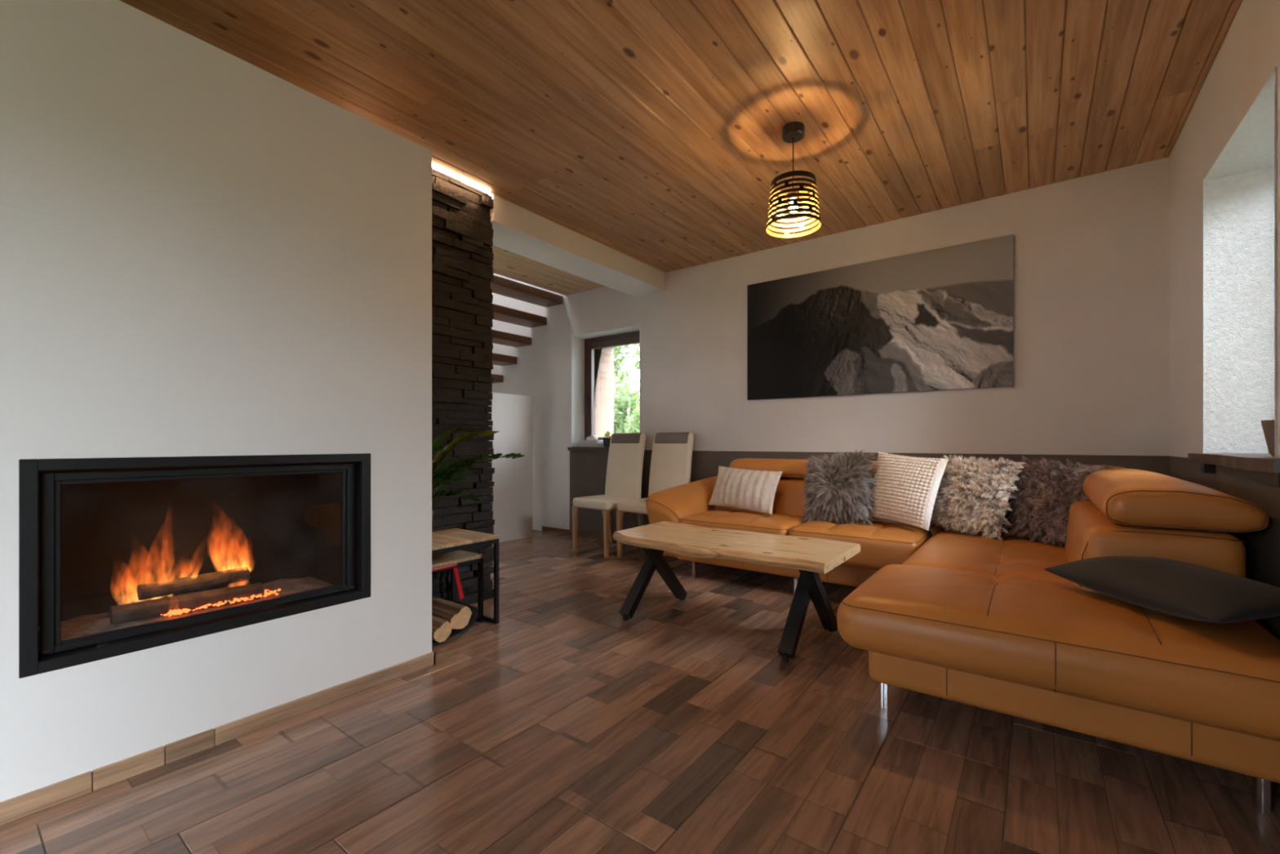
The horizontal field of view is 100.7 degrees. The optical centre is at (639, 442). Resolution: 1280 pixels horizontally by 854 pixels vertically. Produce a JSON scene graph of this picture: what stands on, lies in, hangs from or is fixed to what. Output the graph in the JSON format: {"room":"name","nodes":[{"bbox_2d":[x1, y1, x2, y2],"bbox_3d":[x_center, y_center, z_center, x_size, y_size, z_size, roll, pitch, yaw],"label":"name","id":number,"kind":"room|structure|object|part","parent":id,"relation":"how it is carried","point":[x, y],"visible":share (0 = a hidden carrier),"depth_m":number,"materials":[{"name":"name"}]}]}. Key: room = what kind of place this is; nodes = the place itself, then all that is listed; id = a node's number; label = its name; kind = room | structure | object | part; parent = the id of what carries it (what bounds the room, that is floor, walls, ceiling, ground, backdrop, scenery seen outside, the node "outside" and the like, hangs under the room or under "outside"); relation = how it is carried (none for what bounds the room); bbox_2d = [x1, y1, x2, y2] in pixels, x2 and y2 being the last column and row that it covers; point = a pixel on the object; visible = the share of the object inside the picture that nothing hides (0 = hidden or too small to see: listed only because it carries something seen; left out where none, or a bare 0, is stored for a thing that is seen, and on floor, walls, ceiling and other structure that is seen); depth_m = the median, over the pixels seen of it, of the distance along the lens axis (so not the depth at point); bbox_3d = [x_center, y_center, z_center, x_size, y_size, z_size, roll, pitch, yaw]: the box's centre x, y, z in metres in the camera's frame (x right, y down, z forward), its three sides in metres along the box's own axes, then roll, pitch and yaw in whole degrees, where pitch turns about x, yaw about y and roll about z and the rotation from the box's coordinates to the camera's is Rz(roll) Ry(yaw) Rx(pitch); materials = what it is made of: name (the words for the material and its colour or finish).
{"room":"living room","nodes":[
{"label":"living room","id":0,"kind":"room"},
{"bbox_2d":[0,0,431,802],"bbox_3d":[-2.352,-0.403,0.948,0.696,2.740,3.910,0,0,37],"label":"wall","id":1,"kind":"structure","parent":0,"point":[204,252],"depth_m":1.64,"materials":[{"name":"white paint"}]},
{"bbox_2d":[18,453,370,678],"bbox_3d":[-1.499,0.324,1.855,0.419,0.573,0.904,0,0,37],"label":"fireplace","id":2,"kind":"object","parent":1,"relation":"in","point":[92,531],"visible":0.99,"depth_m":1.83,"materials":[{"name":"metal"}]},
{"bbox_3d":[-1.601,0.327,1.388,0.023,0.566,0.033,0,0,37],"label":"frame","id":3,"kind":"part","parent":2,"relation":"part of","materials":[{"name":"metal"}]},
{"bbox_3d":[-1.609,0.329,1.439,0.020,0.491,0.025,0,0,37],"label":"door frame","id":4,"kind":"part","parent":2,"relation":"part of","materials":[{"name":"metal"}]},
{"bbox_2d":[38,576,333,640],"bbox_3d":[-1.521,0.554,1.863,0.295,0.034,0.770,0,0,37],"label":"bed","id":5,"kind":"object","parent":2,"relation":"on","point":[86,624],"visible":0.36,"depth_m":1.69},
{"bbox_2d":[116,579,250,605],"bbox_3d":[-1.548,0.523,1.814,0.068,0.061,0.343,0,0,42],"label":"log","id":6,"kind":"object","parent":5,"relation":"on","point":[133,597],"visible":0.14,"depth_m":1.76,"materials":[{"name":"orange wood"}]},
{"bbox_2d":[136,566,250,599],"bbox_3d":[-1.505,0.476,1.801,0.056,0.052,0.292,0,0,35],"label":"log","id":7,"kind":"object","parent":6,"relation":"on","point":[167,587],"visible":1,"depth_m":1.77,"materials":[{"name":"brown wood"}]},
{"bbox_2d":[109,582,264,624],"bbox_3d":[-1.478,0.528,1.753,0.058,0.059,0.387,0,0,38],"label":"log","id":8,"kind":"object","parent":5,"relation":"on","point":[122,613],"visible":0.95,"depth_m":1.71,"materials":[{"name":"brown wood"}]},
{"bbox_2d":[160,588,280,616],"bbox_3d":[-1.419,0.541,1.813,0.072,0.021,0.346,0,0,37],"label":"embers","id":9,"kind":"object","parent":5,"relation":"on","point":[174,611],"visible":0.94,"depth_m":1.78},
{"bbox_3d":[-1.340,0.059,1.737,0.023,0.031,0.839,0,0,37],"label":"frame","id":10,"kind":"part","parent":2,"relation":"part of","materials":[{"name":"metal"}]},
{"bbox_3d":[-1.340,0.595,1.737,0.023,0.031,0.839,0,0,37],"label":"frame","id":11,"kind":"part","parent":2,"relation":"part of","materials":[{"name":"metal"}]},
{"bbox_3d":[-1.371,0.094,1.758,0.020,0.022,0.770,0,0,37],"label":"door frame","id":12,"kind":"part","parent":2,"relation":"part of","materials":[{"name":"metal"}]},
{"bbox_3d":[-1.371,0.565,1.758,0.020,0.019,0.770,0,0,37],"label":"door frame","id":13,"kind":"part","parent":2,"relation":"part of","materials":[{"name":"metal"}]},
{"bbox_3d":[-1.134,0.329,2.076,0.020,0.491,0.025,0,0,37],"label":"door frame","id":14,"kind":"part","parent":2,"relation":"part of","materials":[{"name":"metal"}]},
{"bbox_3d":[-1.080,0.327,2.087,0.023,0.566,0.032,0,0,37],"label":"frame","id":15,"kind":"part","parent":2,"relation":"part of","materials":[{"name":"metal"}]},
{"bbox_3d":[-1.648,-0.935,1.328,0.022,0.659,2.458,0,0,37],"label":"panel","id":16,"kind":"part","parent":1,"relation":"part of","materials":[{"name":"white paint"}]},
{"bbox_3d":[-1.648,-0.277,1.328,0.022,0.655,2.458,0,0,37],"label":"panel","id":17,"kind":"part","parent":1,"relation":"part of","materials":[{"name":"white paint"}]},
{"bbox_3d":[-1.648,0.509,1.328,0.022,0.913,2.458,0,0,37],"label":"panel","id":18,"kind":"part","parent":1,"relation":"part of","materials":[{"name":"white paint"}]},
{"bbox_2d":[0,650,435,825],"bbox_3d":[-2.185,0.940,0.831,0.311,0.055,3.921,0,0,37],"label":"baseboard","id":19,"kind":"structure","parent":1,"relation":"attached to","point":[30,802],"depth_m":1.64,"materials":[{"name":"wood"}]},
{"bbox_2d":[431,168,494,604],"bbox_3d":[-1.297,-0.291,3.028,0.302,2.517,0.929,0,0,37],"label":"wall pillar","id":20,"kind":"structure","parent":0,"point":[463,255],"depth_m":3.15,"materials":[{"name":"stone"}]},
{"bbox_2d":[488,392,532,542],"bbox_3d":[-1.798,0.248,4.650,0.160,1.442,2.110,0,0,37],"label":"wall","id":21,"kind":"structure","parent":0,"point":[511,414],"depth_m":5.24,"materials":[{"name":"white paint"}]},
{"bbox_2d":[431,166,605,295],"bbox_3d":[-1.301,-1.655,4.087,0.890,0.235,3.000,0,0,37],"label":"ceiling","id":22,"kind":"structure","parent":0,"point":[506,263],"depth_m":4.85,"materials":[{"name":"white paint"}]},
{"bbox_2d":[493,271,567,295],"bbox_3d":[-2.087,-2.436,5.421,1.975,1.795,1.800,0,0,37],"label":"wall","id":23,"kind":"structure","parent":0,"point":[493,272],"depth_m":5.15,"materials":[{"name":"white paint"}]},
{"bbox_2d":[489,275,563,383],"bbox_3d":[-1.860,-1.022,5.405,1.472,1.032,1.546,0,0,37],"label":"staircase","id":24,"kind":"structure","parent":23,"relation":"attached to","point":[500,286],"depth_m":5.48,"materials":[{"name":"wood"}]},
{"bbox_2d":[0,529,1279,853],"bbox_3d":[-1.510,1.067,2.073,6.900,0.200,7.320,0,0,37],"label":"floor","id":25,"kind":"structure","parent":0,"point":[563,724],"depth_m":1.59,"materials":[{"name":"wood"}]},
{"bbox_2d":[431,563,478,644],"bbox_3d":[-1.040,0.794,2.646,0.290,0.346,0.351,0,0,37],"label":"carrier","id":26,"kind":"object","parent":25,"relation":"on","point":[455,633],"visible":0.31,"depth_m":2.69,"materials":[{"name":"black metal"}]},
{"bbox_2d":[431,615,452,642],"bbox_3d":[-1.070,0.903,2.624,0.329,0.094,0.099,0,0,37],"label":"log","id":27,"kind":"object","parent":26,"relation":"in","point":[441,628],"visible":0.36,"depth_m":2.53,"materials":[{"name":"brown wood"}]},
{"bbox_3d":[-1.028,0.721,2.637,0.022,0.198,0.351,0,0,37],"label":"handle","id":28,"kind":"part","parent":26,"relation":"part of","materials":[{"name":"red paint"}]},
{"bbox_2d":[431,595,471,629],"bbox_3d":[-1.015,0.873,2.726,0.316,0.109,0.130,0,0,37],"label":"log","id":29,"kind":"object","parent":26,"relation":"in","point":[458,615],"visible":0.66,"depth_m":2.66,"materials":[{"name":"brown wood"}]},
{"bbox_2d":[431,550,483,622],"bbox_3d":[-1.079,0.787,2.787,0.270,0.360,0.410,0,0,37],"label":"table","id":30,"kind":"object","parent":25,"relation":"on","point":[462,557],"visible":0.41,"depth_m":2.86,"materials":[{"name":"brown wood"}]},
{"bbox_3d":[-1.062,0.807,3.018,0.020,0.320,0.020,0,0,37],"label":"leg","id":31,"kind":"part","parent":30,"relation":"part of","materials":[{"name":"metal"}]},
{"bbox_3d":[-0.979,0.636,2.712,0.020,0.022,0.410,0,0,37],"label":"rail","id":32,"kind":"part","parent":30,"relation":"part of","materials":[{"name":"metal"}]},
{"bbox_3d":[-0.862,0.807,2.868,0.020,0.320,0.020,0,0,37],"label":"leg","id":33,"kind":"part","parent":30,"relation":"part of","materials":[{"name":"metal"}]},
{"bbox_2d":[431,528,498,623],"bbox_3d":[-1.057,0.732,2.758,0.390,0.470,0.490,0,0,37],"label":"table","id":34,"kind":"object","parent":25,"relation":"on","point":[446,540],"visible":0.44,"depth_m":2.81,"materials":[{"name":"brown wood"}]},
{"bbox_3d":[-1.065,0.752,3.057,0.020,0.430,0.020,0,0,37],"label":"leg","id":35,"kind":"part","parent":34,"relation":"part of","materials":[{"name":"metal"}]},
{"bbox_3d":[-0.908,0.526,2.647,0.020,0.022,0.490,0,0,37],"label":"rail","id":36,"kind":"part","parent":34,"relation":"part of","materials":[{"name":"metal"}]},
{"bbox_2d":[431,424,524,519],"bbox_3d":[-0.901,0.202,2.858,0.295,0.590,0.724,0,0,37],"label":"plant","id":37,"kind":"object","parent":34,"relation":"on","point":[440,476],"visible":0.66,"depth_m":2.78,"materials":[{"name":"green plant"}]},
{"bbox_3d":[-0.991,0.167,2.820,0.063,0.424,0.373,0,0,37],"label":"stem","id":38,"kind":"part","parent":37,"relation":"part of","materials":[{"name":"green plant"}]},
{"bbox_3d":[-1.008,0.237,2.771,0.337,0.284,0.013,0,0,-30],"label":"stem","id":39,"kind":"part","parent":37,"relation":"part of","materials":[{"name":"green plant"}]},
{"bbox_3d":[-0.929,0.232,2.889,0.066,0.296,0.548,0,0,37],"label":"stem","id":40,"kind":"part","parent":37,"relation":"part of","materials":[{"name":"green plant"}]},
{"bbox_3d":[-0.916,0.957,2.946,0.350,0.020,0.020,0,0,37],"label":"floor rail","id":41,"kind":"part","parent":34,"relation":"part of","materials":[{"name":"metal"}]},
{"bbox_3d":[-0.768,0.752,2.836,0.020,0.430,0.020,0,0,37],"label":"leg","id":42,"kind":"part","parent":34,"relation":"part of","materials":[{"name":"metal"}]},
{"bbox_2d":[572,432,645,556],"bbox_3d":[-0.270,0.441,4.796,0.450,1.053,0.529,0,0,43],"label":"dining chair","id":43,"kind":"object","parent":25,"relation":"on","point":[626,450],"visible":0.86,"depth_m":4.81,"materials":[{"name":"beige fabric"}]},
{"bbox_3d":[-0.572,0.769,4.747,0.067,0.395,0.040,0,0,43],"label":"leg","id":44,"kind":"part","parent":43,"relation":"part of","materials":[{"name":"brown wood"}]},
{"bbox_3d":[-0.293,0.769,4.490,0.067,0.395,0.040,0,0,43],"label":"leg","id":45,"kind":"part","parent":43,"relation":"part of","materials":[{"name":"brown wood"}]},
{"bbox_3d":[-0.293,0.532,4.770,0.450,0.094,0.460,0,0,43],"label":"seat","id":46,"kind":"part","parent":43,"relation":"part of","materials":[{"name":"beige leather"}]},
{"bbox_3d":[-0.288,0.769,5.075,0.040,0.395,0.084,0,0,43],"label":"leg","id":47,"kind":"part","parent":43,"relation":"part of","materials":[{"name":"brown wood"}]},
{"bbox_3d":[-0.141,0.242,4.935,0.436,0.650,0.144,0,0,43],"label":"backrest","id":48,"kind":"part","parent":43,"relation":"part of","materials":[{"name":"beige fabric"}]},
{"bbox_3d":[0.011,0.769,4.800,0.040,0.395,0.084,0,0,43],"label":"leg","id":49,"kind":"part","parent":43,"relation":"part of","materials":[{"name":"brown wood"}]},
{"bbox_2d":[616,431,693,557],"bbox_3d":[0.141,0.441,4.502,0.450,1.053,0.529,0,0,42],"label":"dining chair","id":50,"kind":"object","parent":25,"relation":"on","point":[672,452],"visible":0.73,"depth_m":4.57,"materials":[{"name":"beige fabric"}]},
{"bbox_3d":[-0.161,0.769,4.449,0.067,0.395,0.040,0,0,42],"label":"leg","id":51,"kind":"part","parent":50,"relation":"part of","materials":[{"name":"brown wood"}]},
{"bbox_3d":[0.118,0.532,4.476,0.450,0.094,0.460,0,0,42],"label":"seat","id":52,"kind":"part","parent":50,"relation":"part of","materials":[{"name":"beige fabric"}]},
{"bbox_3d":[0.267,0.242,4.644,0.436,0.650,0.144,0,0,42],"label":"backrest","id":53,"kind":"part","parent":50,"relation":"part of","materials":[{"name":"beige leather"}]},
{"bbox_2d":[612,520,860,662],"bbox_3d":[0.453,0.736,2.787,1.205,0.462,0.667,0,0,37],"label":"coffee table","id":54,"kind":"object","parent":25,"relation":"on","point":[811,556],"visible":1,"depth_m":2.61,"materials":[{"name":"brown wood"}]},
{"bbox_3d":[0.038,0.747,3.045,0.062,0.426,0.425,0,0,37],"label":"leg","id":55,"kind":"part","parent":54,"relation":"part of","materials":[{"name":"black metal"}]},
{"bbox_3d":[0.141,0.747,3.103,0.062,0.425,0.418,0,0,37],"label":"leg","id":56,"kind":"part","parent":54,"relation":"part of","materials":[{"name":"black metal"}]},
{"bbox_3d":[0.762,0.747,2.505,0.062,0.426,0.425,0,0,37],"label":"leg","id":57,"kind":"part","parent":54,"relation":"part of","materials":[{"name":"black metal"}]},
{"bbox_3d":[0.865,0.747,2.563,0.062,0.425,0.418,0,0,37],"label":"leg","id":58,"kind":"part","parent":54,"relation":"part of","materials":[{"name":"black metal"}]},
{"bbox_2d":[644,457,1279,816],"bbox_3d":[1.019,0.544,2.851,2.902,0.846,2.094,0,0,37],"label":"sofa","id":59,"kind":"object","parent":25,"relation":"on","point":[978,620],"visible":0.69,"depth_m":1.64,"materials":[{"name":"orange leather"}]},
{"bbox_3d":[0.380,0.557,4.134,0.335,0.560,0.756,0,0,37],"label":"armrest","id":60,"kind":"part","parent":59,"relation":"part of","materials":[{"name":"orange leather"}]},
{"bbox_2d":[680,509,808,535],"bbox_3d":[0.748,0.613,3.736,0.795,0.229,0.555,0,0,37],"label":"seat cushion","id":61,"kind":"object","parent":59,"relation":"on","point":[780,522],"depth_m":3.59,"materials":[{"name":"orange leather"}]},
{"bbox_2d":[708,466,782,514],"bbox_3d":[0.757,0.339,3.860,0.174,0.313,0.558,0,0,-39],"label":"woven cushion","id":62,"kind":"object","parent":59,"relation":"on","point":[740,488],"visible":1,"depth_m":3.79,"materials":[{"name":"beige fabric"}]},
{"bbox_3d":[0.947,0.474,4.029,0.825,0.425,0.292,0,0,37],"label":"backrest","id":63,"kind":"part","parent":59,"relation":"part of","materials":[{"name":"orange leather"}]},
{"bbox_2d":[800,448,878,525],"bbox_3d":[1.281,0.301,3.442,0.302,0.533,0.555,0,0,-41],"label":"cushion","id":64,"kind":"object","parent":59,"relation":"on","point":[838,486],"visible":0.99,"depth_m":3.35,"materials":[{"name":"grey fur"}]},
{"bbox_2d":[788,518,932,570],"bbox_3d":[1.361,0.613,3.279,0.725,0.229,0.555,0,0,37],"label":"seat cushion","id":65,"kind":"object","parent":59,"relation":"on","point":[886,542],"depth_m":3.04,"materials":[{"name":"orange leather"}]},
{"bbox_3d":[1.595,0.474,3.546,0.780,0.425,0.292,0,0,37],"label":"backrest","id":66,"kind":"part","parent":59,"relation":"part of","materials":[{"name":"orange leather"}]},
{"bbox_2d":[866,452,948,530],"bbox_3d":[1.583,0.280,3.200,0.211,0.435,0.473,0,0,-28],"label":"cushion","id":67,"kind":"object","parent":59,"relation":"on","point":[905,491],"visible":0.91,"depth_m":3.11,"materials":[{"name":"beige fabric"}]},
{"bbox_2d":[928,453,1026,540],"bbox_3d":[1.867,0.304,2.993,0.282,0.470,0.511,0,0,-26],"label":"cushion","id":68,"kind":"object","parent":59,"relation":"on","point":[973,495],"visible":0.96,"depth_m":2.91,"materials":[{"name":"fur"}]},
{"bbox_2d":[901,530,1073,583],"bbox_3d":[1.740,0.620,2.587,0.700,0.230,1.132,0,0,37],"label":"seat cushion","id":69,"kind":"object","parent":59,"relation":"on","point":[1019,557],"depth_m":2.42,"materials":[{"name":"orange leather"}]},
{"bbox_3d":[2.290,0.474,3.028,0.945,0.425,0.292,0,0,37],"label":"backrest","id":70,"kind":"part","parent":59,"relation":"part of","materials":[{"name":"orange leather"}]},
{"bbox_2d":[1000,455,1111,546],"bbox_3d":[2.108,0.307,2.730,0.271,0.471,0.485,0,0,-17],"label":"cushion","id":71,"kind":"object","parent":59,"relation":"on","point":[1046,491],"visible":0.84,"depth_m":2.69,"materials":[{"name":"fur"}]},
{"bbox_2d":[836,564,1279,741],"bbox_3d":[1.318,0.604,1.765,1.125,0.210,0.705,0,0,37],"label":"seat cushion","id":72,"kind":"object","parent":59,"relation":"on","point":[1074,639],"depth_m":1.49,"materials":[{"name":"orange leather"}]},
{"bbox_3d":[2.047,0.474,2.225,0.407,0.385,1.305,0,0,37],"label":"backrest","id":73,"kind":"part","parent":59,"relation":"part of","materials":[{"name":"orange leather"}]},
{"bbox_2d":[1044,555,1279,622],"bbox_3d":[1.589,0.431,1.611,0.297,0.136,0.560,0,0,-1],"label":"cushion","id":74,"kind":"object","parent":59,"relation":"on","point":[1175,588],"visible":0.98,"depth_m":1.49,"materials":[{"name":"fabric"}]},
{"bbox_2d":[119,0,1242,272],"bbox_3d":[-0.361,-1.661,0.955,3.720,0.245,6.900,0,0,37],"label":"ceiling","id":75,"kind":"structure","parent":0,"point":[650,131],"depth_m":2.31,"materials":[{"name":"brown wood"}]},
{"bbox_2d":[431,164,490,192],"bbox_3d":[-1.163,-1.533,2.921,0.012,0.010,0.815,0,0,37],"label":"led strip","id":76,"kind":"object","parent":75,"relation":"attached to","point":[433,165],"visible":0.42,"depth_m":3.08,"materials":[{"name":"white plastic"}]},
{"bbox_2d":[765,121,821,238],"bbox_3d":[0.750,-1.294,2.596,0.260,0.489,0.260,0,0,37],"label":"pendant lamp","id":77,"kind":"object","parent":75,"relation":"hanging from","point":[793,132],"visible":1,"depth_m":2.55,"materials":[{"name":"black metal"}]},
{"bbox_3d":[0.750,-1.357,2.596,0.006,0.269,0.006,0,0,37],"label":"cord","id":78,"kind":"part","parent":77,"relation":"part of","materials":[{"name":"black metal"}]},
{"bbox_3d":[0.750,-1.163,2.596,0.260,0.227,0.260,0,0,37],"label":"lamp shade","id":79,"kind":"part","parent":77,"relation":"part of","materials":[{"name":"black metal"}]},
{"bbox_3d":[0.750,-1.154,2.596,0.040,0.062,0.040,0,0,37],"label":"bulb","id":80,"kind":"part","parent":77,"relation":"part of","materials":[{"name":"white glass"}]},
{"bbox_2d":[491,156,1168,533],"bbox_3d":[0.617,-1.183,4.928,6.900,4.500,0.640,0,0,37],"label":"wall","id":81,"kind":"structure","parent":0,"point":[1091,386],"depth_m":3.54,"materials":[{"name":"white paint"}]},
{"bbox_2d":[460,179,664,297],"bbox_3d":[-0.479,-1.575,4.160,0.340,0.397,1.900,0,0,37],"label":"beam","id":82,"kind":"structure","parent":81,"relation":"attached to","point":[518,230],"depth_m":3.94,"materials":[{"name":"white paint"}]},
{"bbox_2d":[542,525,617,542],"bbox_3d":[-0.220,0.940,5.144,2.100,0.055,0.012,0,0,37],"label":"baseboard","id":83,"kind":"structure","parent":81,"relation":"attached to","point":[548,529],"depth_m":5.51,"materials":[{"name":"brown wood"}]},
{"bbox_2d":[567,446,608,450],"bbox_3d":[-0.309,0.068,5.321,0.934,0.036,0.233,0,0,37],"label":"trim","id":84,"kind":"structure","parent":81,"relation":"attached to","point":[573,448],"depth_m":5.34,"materials":[{"name":"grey wood"}]},
{"bbox_2d":[579,434,604,447],"bbox_3d":[-0.494,-0.016,5.463,0.250,0.132,0.120,0,0,37],"label":"tissue box","id":85,"kind":"object","parent":84,"relation":"on","point":[592,441],"visible":0.91,"depth_m":5.41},
{"bbox_2d":[602,438,610,447],"bbox_3d":[-0.324,0.005,5.323,0.104,0.090,0.104,0,0,37],"label":"pot","id":86,"kind":"object","parent":84,"relation":"on","point":[606,441],"depth_m":5.28,"materials":[{"name":"black ceramic"}]},
{"bbox_2d":[602,431,612,447],"bbox_3d":[-0.326,-0.036,5.324,0.108,0.171,0.105,0,0,6],"label":"succulent","id":87,"kind":"object","parent":84,"relation":"on","point":[606,441],"visible":0.88,"depth_m":5.29,"materials":[{"name":"green plant"}]},
{"bbox_2d":[571,324,639,447],"bbox_3d":[-0.157,-0.521,5.524,0.896,1.167,0.668,0,0,37],"label":"window","id":88,"kind":"structure","parent":81,"relation":"in","point":[592,353],"depth_m":5.62,"materials":[{"name":"brown wood"}]},
{"bbox_3d":[-0.562,-0.433,5.612,0.024,0.140,0.048,0,0,37],"label":"handle","id":89,"kind":"part","parent":88,"relation":"part of","materials":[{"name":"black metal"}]},
{"bbox_3d":[-0.226,-0.519,5.433,0.674,0.942,0.004,0,0,37],"label":"glass pane","id":90,"kind":"part","parent":88,"relation":"part of","materials":[{"name":"glass"}]},
{"bbox_2d":[747,234,1013,399],"bbox_3d":[1.587,-0.809,3.789,1.766,0.930,0.025,0,0,37],"label":"picture","id":91,"kind":"object","parent":81,"relation":"attached to","point":[940,318],"visible":1,"depth_m":3.67,"materials":[{"name":"fabric"}]},
{"bbox_3d":[1.587,-0.809,3.789,1.766,0.930,0.025,0,0,37],"label":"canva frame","id":92,"kind":"part","parent":91,"relation":"part of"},
{"bbox_2d":[1168,0,1279,639],"bbox_3d":[0.962,-0.358,-0.031,0.420,2.850,6.900,0,0,37],"label":"wall","id":93,"kind":"structure","parent":0,"point":[1248,54],"depth_m":2.30,"materials":[{"name":"white paint"}]},
{"bbox_2d":[1187,453,1279,486],"bbox_3d":[2.198,0.085,1.786,0.369,0.078,1.110,0,0,37],"label":"windowsill","id":94,"kind":"structure","parent":93,"relation":"attached to","point":[1264,462],"depth_m":1.75,"materials":[{"name":"brown wood"}]},
{"bbox_2d":[1260,419,1275,456],"bbox_3d":[2.044,-0.012,1.669,0.118,0.116,0.118,0,0,37],"label":"vase","id":95,"kind":"object","parent":94,"relation":"on","point":[1268,426],"visible":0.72,"depth_m":1.68,"materials":[{"name":"brown ceramic"}]},
{"bbox_2d":[1202,66,1277,457],"bbox_3d":[2.306,-0.530,1.818,0.374,1.185,0.860,0,0,37],"label":"window","id":96,"kind":"structure","parent":93,"relation":"in","point":[1240,189],"depth_m":2.19,"materials":[{"name":"white glass"}]},
{"label":"outside","id":97,"kind":"structure","parent":0,"visible":0},
{"bbox_3d":[0.000,1.367,0.000,80.000,0.200,80.000,0,0,37],"label":"ground","id":98,"kind":"structure","parent":97,"visible":0},
{"bbox_2d":[613,343,639,433],"bbox_3d":[-0.543,-0.794,10.921,2.883,4.128,3.184,0,0,37],"label":"tree","id":99,"kind":"object","parent":98,"relation":"on","point":[623,406],"visible":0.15,"depth_m":10.35,"materials":[{"name":"green plant"}]},
{"bbox_2d":[614,363,639,407],"bbox_3d":[-1.603,-1.244,15.347,3.313,5.029,3.211,0,0,-24],"label":"tree","id":100,"kind":"object","parent":98,"relation":"on","point":[627,375],"visible":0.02,"depth_m":14.98,"materials":[{"name":"green plant"}]},
{"bbox_2d":[624,394,639,432],"bbox_3d":[0.658,0.203,8.760,1.998,2.719,1.687,0,0,15],"label":"shrub","id":101,"kind":"object","parent":98,"relation":"on","point":[632,428],"visible":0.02,"depth_m":8.79,"materials":[{"name":"green plant"}]}
]}

